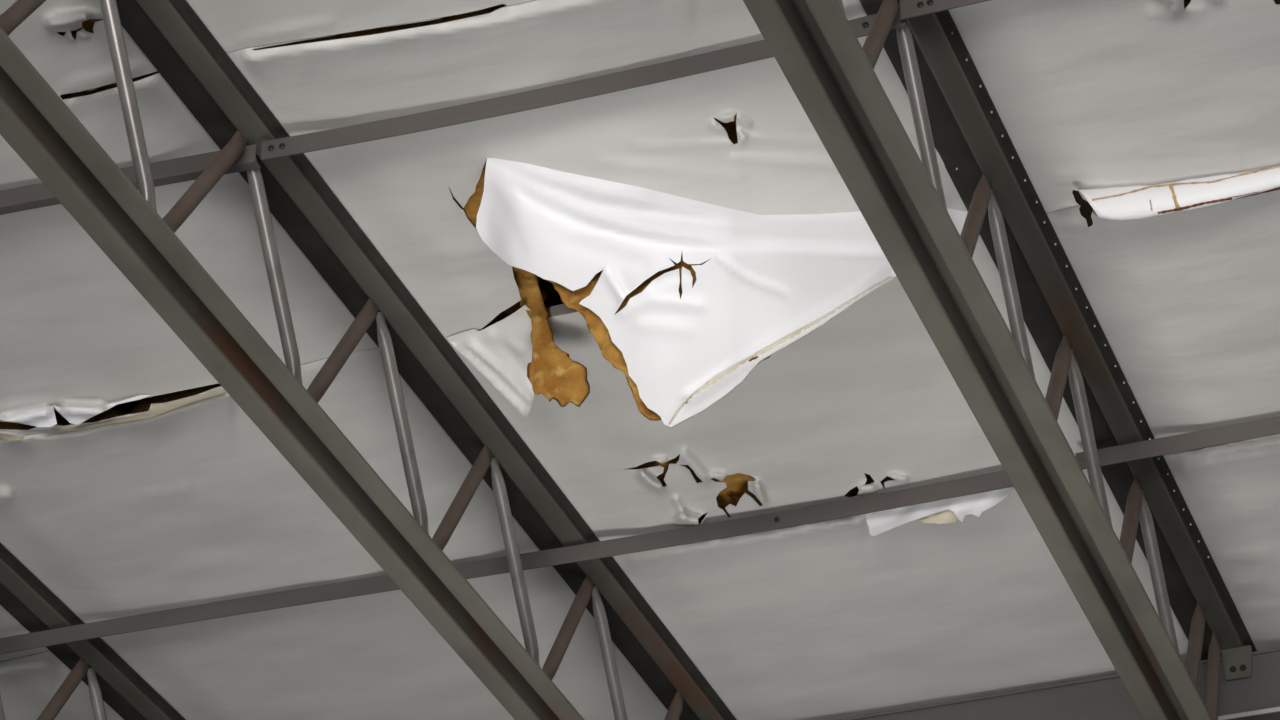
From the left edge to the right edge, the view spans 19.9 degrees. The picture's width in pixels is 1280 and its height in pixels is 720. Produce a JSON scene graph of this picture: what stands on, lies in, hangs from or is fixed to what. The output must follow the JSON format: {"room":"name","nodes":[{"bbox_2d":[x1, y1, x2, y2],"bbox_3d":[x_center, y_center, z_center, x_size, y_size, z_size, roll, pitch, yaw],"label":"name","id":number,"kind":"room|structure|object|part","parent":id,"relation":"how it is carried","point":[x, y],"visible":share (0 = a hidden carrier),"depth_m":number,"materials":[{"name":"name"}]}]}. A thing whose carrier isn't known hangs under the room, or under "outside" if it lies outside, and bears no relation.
{"room":"warehouse","nodes":[
{"label":"warehouse","id":0,"kind":"room"},
{"bbox_2d":[54,277,562,416],"bbox_3d":[0.532,-1.345,7.556,15.000,0.050,17.000,-11,-34,17],"label":"ceiling","id":1,"kind":"structure","parent":0,"point":[553,299],"depth_m":9.43,"materials":[{"name":"grey metal"}]},
{"bbox_2d":[839,648,1279,719],"bbox_3d":[2.413,0.863,10.501,10.004,0.212,0.178,-11,-34,18],"label":"girder","id":2,"kind":"object","parent":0,"point":[1256,697],"visible":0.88,"depth_m":10.82,"materials":[{"name":"metal"}]},
{"bbox_2d":[0,543,185,719],"bbox_3d":[-2.353,0.112,9.086,0.176,0.610,6.497,-11,-34,17],"label":"joist","id":3,"kind":"object","parent":2,"relation":"on","point":[108,677],"visible":0.97,"depth_m":10.79,"materials":[{"name":"paint"}]},
{"bbox_2d":[0,0,735,719],"bbox_3d":[-0.854,-0.172,8.613,0.176,0.610,6.497,-11,-34,17],"label":"joist","id":4,"kind":"object","parent":2,"relation":"on","point":[124,221],"visible":0.99,"depth_m":8.84,"materials":[{"name":"paint"}]},
{"bbox_2d":[0,144,260,214],"bbox_3d":[-1.363,-0.404,8.693,0.982,0.048,0.038,-9,-33,15],"label":"bridging angle","id":5,"kind":"object","parent":4,"relation":"attached to","point":[188,168],"visible":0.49,"depth_m":8.62,"materials":[{"name":"grey paint"}]},
{"bbox_2d":[0,0,533,96],"bbox_3d":[-0.064,-1.134,7.685,4.926,0.156,1.137,-9,-33,15],"label":"blanket","id":6,"kind":"object","parent":4,"relation":"on","point":[65,41],"visible":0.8,"depth_m":8.23,"materials":[{"name":"white plastic"}]},
{"bbox_2d":[0,470,1012,654],"bbox_3d":[-0.599,0.621,10.313,3.623,0.055,0.068,-10,-34,17],"label":"bridging angle","id":7,"kind":"object","parent":4,"relation":"attached to","point":[999,479],"visible":0.87,"depth_m":10.19,"materials":[{"name":"grey paint"}]},
{"bbox_2d":[0,0,1279,427],"bbox_3d":[-0.049,-0.235,8.602,5.591,0.702,1.594,-11,-34,17],"label":"blanket","id":8,"kind":"object","parent":4,"relation":"on","point":[700,227],"visible":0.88,"depth_m":8.65,"materials":[{"name":"white plastic"}]},
{"bbox_2d":[0,190,1279,661],"bbox_3d":[-0.171,0.193,9.731,6.441,0.225,1.553,-11,-34,17],"label":"blanket","id":9,"kind":"object","parent":4,"relation":"on","point":[179,499],"visible":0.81,"depth_m":9.76,"materials":[{"name":"white plastic"}]},
{"bbox_2d":[0,434,1279,719],"bbox_3d":[-0.141,0.872,10.885,7.112,0.147,1.433,-11,-34,18],"label":"blanket","id":10,"kind":"object","parent":4,"relation":"on","point":[833,619],"visible":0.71,"depth_m":10.67,"materials":[{"name":"white fabric"}]},
{"bbox_2d":[743,0,1256,719],"bbox_3d":[0.645,-0.456,8.140,0.176,0.610,6.497,-11,-34,17],"label":"joist","id":11,"kind":"object","parent":2,"relation":"on","point":[899,195],"visible":1,"depth_m":8.70,"materials":[{"name":"paint"}]},
{"bbox_2d":[261,8,904,159],"bbox_3d":[-0.140,-0.613,8.345,1.565,0.055,0.064,-10,-34,17],"label":"bridging angle","id":12,"kind":"object","parent":11,"relation":"attached to","point":[758,50],"visible":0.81,"depth_m":8.37,"materials":[{"name":"grey paint"}]},
{"bbox_2d":[900,0,989,19],"bbox_3d":[1.296,-0.906,7.866,1.527,0.055,0.047,-11,-34,18],"label":"bridging angle","id":13,"kind":"object","parent":11,"relation":"attached to","point":[908,8],"visible":1,"depth_m":8.06,"materials":[{"name":"grey paint"}]},
{"bbox_2d":[1075,416,1279,469],"bbox_3d":[1.996,0.114,9.471,1.776,0.055,0.047,-11,-34,18],"label":"bridging angle","id":14,"kind":"object","parent":11,"relation":"attached to","point":[1266,427],"visible":0.91,"depth_m":9.64,"materials":[{"name":"grey paint"}]},
{"bbox_3d":[1.751,0.889,10.695,0.091,0.101,0.008,-11,-34,17],"label":"bearing seat","id":15,"kind":"part","parent":11,"relation":"part of","materials":[{"name":"paint"}]}
]}

